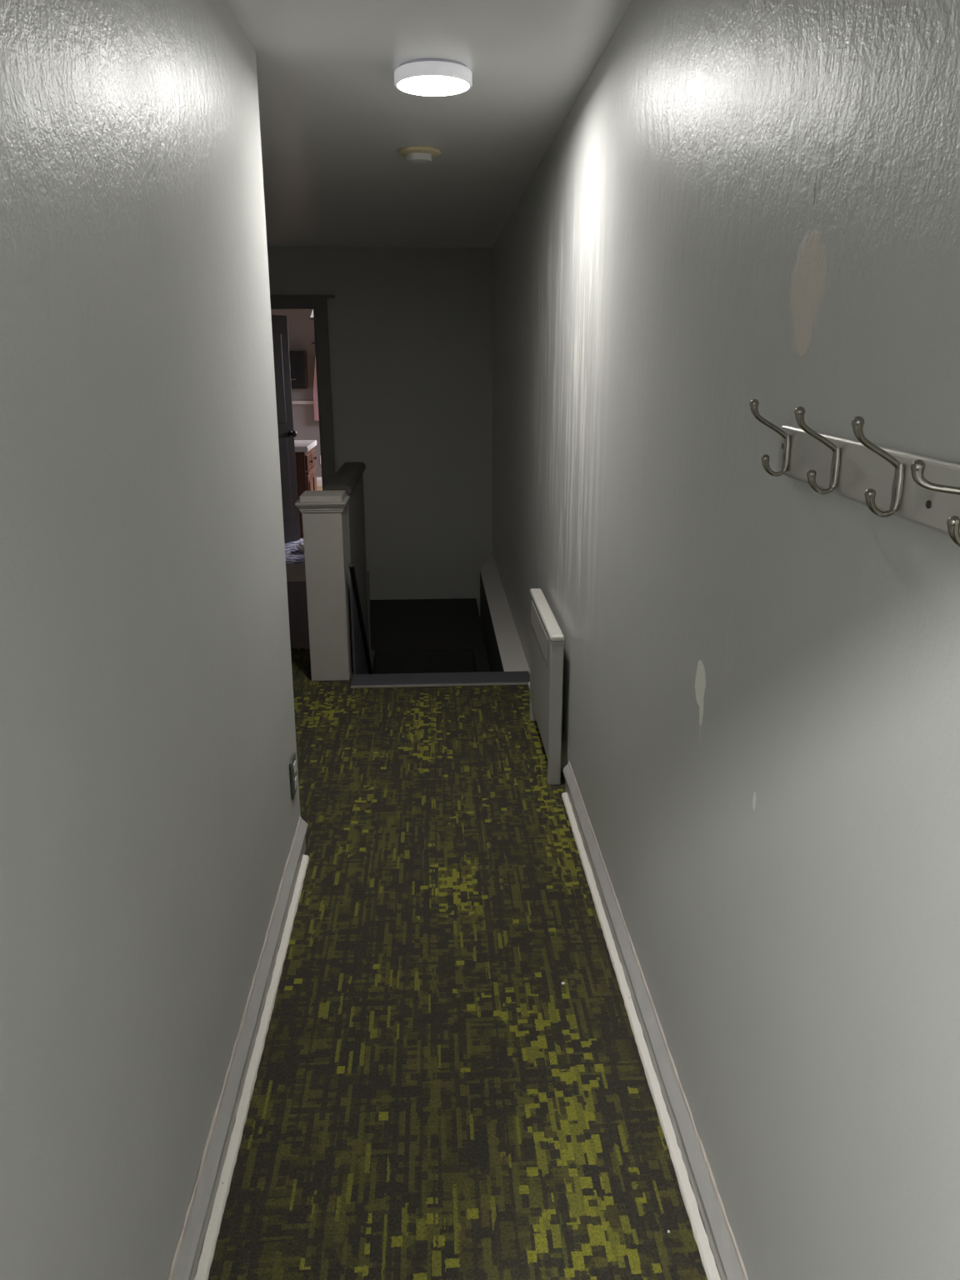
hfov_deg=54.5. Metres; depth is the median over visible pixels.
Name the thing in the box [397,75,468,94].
diffuser
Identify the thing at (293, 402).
chair rail
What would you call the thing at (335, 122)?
ceiling
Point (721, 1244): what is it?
baseboard
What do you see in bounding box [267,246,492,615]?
wall
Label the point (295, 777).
receptacle
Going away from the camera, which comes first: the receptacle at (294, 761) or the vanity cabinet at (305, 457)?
the receptacle at (294, 761)
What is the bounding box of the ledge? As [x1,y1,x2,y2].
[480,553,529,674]
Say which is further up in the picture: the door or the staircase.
the door
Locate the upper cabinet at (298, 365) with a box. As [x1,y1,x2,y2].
[289,350,308,389]
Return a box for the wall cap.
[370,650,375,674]
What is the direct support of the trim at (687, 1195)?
attached to the wall at (739, 202)
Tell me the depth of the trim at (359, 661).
4.97 m
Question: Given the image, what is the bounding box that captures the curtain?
[311,342,319,420]
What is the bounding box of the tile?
[285,563,305,581]
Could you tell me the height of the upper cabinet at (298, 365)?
0.455 m
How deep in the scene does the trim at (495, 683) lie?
4.69 m
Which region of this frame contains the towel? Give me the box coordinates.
[295,543,304,551]
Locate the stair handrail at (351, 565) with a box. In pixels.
[348,562,372,674]
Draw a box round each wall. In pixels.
[0,0,300,1279]
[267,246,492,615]
[270,309,321,477]
[345,473,369,669]
[492,0,959,1279]
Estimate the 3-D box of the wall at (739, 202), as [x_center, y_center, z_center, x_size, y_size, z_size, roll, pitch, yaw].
[0.377,0.491,4.175,0.140,5.000,7.900,-1,17,-3]
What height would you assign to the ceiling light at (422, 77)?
0.046 m
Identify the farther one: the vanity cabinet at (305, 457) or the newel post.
the vanity cabinet at (305, 457)
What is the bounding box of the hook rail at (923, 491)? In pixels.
[750,399,959,546]
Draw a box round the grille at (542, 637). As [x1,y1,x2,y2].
[530,600,549,668]
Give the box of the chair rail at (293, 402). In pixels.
[291,400,313,404]
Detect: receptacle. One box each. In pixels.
[293,760,296,774]
[294,775,297,789]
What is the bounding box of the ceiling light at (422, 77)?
[394,58,472,96]
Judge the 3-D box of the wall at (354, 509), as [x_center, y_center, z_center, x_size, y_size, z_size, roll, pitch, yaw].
[-0.744,0.797,5.722,0.110,3.525,1.085,-1,17,-3]
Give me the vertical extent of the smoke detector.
0.042 m
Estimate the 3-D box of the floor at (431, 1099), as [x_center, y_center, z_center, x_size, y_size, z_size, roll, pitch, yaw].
[-0.487,1.077,2.177,3.600,0.160,9.990,-1,17,-3]
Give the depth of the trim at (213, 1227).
2.06 m
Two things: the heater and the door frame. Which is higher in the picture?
the door frame
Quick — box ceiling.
[225,0,632,247]
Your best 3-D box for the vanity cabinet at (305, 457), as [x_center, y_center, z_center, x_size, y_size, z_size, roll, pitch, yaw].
[-1.841,-1.438,8.805,0.584,0.825,0.705,-1,17,-3]
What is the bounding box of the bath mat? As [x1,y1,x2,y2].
[284,538,304,563]
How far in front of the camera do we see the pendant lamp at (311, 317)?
9.88 m
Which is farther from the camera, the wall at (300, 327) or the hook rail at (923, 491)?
the wall at (300, 327)
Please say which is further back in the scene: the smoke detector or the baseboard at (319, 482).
the baseboard at (319, 482)
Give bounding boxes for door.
[270,315,299,542]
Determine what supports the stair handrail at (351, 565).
attached to the wall at (354, 509)
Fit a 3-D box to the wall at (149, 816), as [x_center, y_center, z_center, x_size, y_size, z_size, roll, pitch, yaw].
[-0.608,-0.034,1.464,0.152,2.420,3.120,-1,17,-3]
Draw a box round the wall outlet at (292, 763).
[290,752,297,799]
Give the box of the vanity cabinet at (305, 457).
[294,440,317,536]
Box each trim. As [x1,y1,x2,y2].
[194,855,309,1279]
[350,579,368,674]
[350,670,529,685]
[350,682,528,688]
[366,570,371,664]
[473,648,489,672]
[561,792,720,1279]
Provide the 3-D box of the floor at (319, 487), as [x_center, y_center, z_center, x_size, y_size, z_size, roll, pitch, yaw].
[-1.436,-1.307,10.067,3.350,0.160,4.550,-1,17,-3]
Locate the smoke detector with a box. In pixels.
[397,146,440,163]
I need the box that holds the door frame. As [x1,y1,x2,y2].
[270,295,334,489]
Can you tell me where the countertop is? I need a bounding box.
[294,440,316,452]
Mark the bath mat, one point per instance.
(292, 555)
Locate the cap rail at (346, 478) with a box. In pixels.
[322,461,365,494]
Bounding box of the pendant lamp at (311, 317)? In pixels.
[309,309,313,319]
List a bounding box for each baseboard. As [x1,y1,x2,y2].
[172,819,307,1279]
[316,477,322,485]
[563,764,744,1279]
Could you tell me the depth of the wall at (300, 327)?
11.70 m
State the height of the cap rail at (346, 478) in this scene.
0.042 m
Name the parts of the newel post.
cap moulding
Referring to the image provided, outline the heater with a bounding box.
[530,588,564,784]
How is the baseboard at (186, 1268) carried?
attached to the wall at (149, 816)
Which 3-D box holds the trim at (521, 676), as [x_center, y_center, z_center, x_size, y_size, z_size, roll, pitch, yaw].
[-0.196,0.275,4.806,0.913,0.172,0.161,-1,17,-3]
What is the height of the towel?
0.068 m
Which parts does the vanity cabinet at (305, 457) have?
drawer, door, moulding, panel, drawer, door, panel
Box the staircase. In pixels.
[370,598,485,674]
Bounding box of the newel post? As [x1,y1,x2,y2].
[295,490,352,680]
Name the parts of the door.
panel, panel, knob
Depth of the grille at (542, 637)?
3.75 m
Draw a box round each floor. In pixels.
[207,581,707,1279]
[300,485,322,538]
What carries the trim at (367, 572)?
attached to the wall at (354, 509)
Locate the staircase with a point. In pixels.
(408, 636)

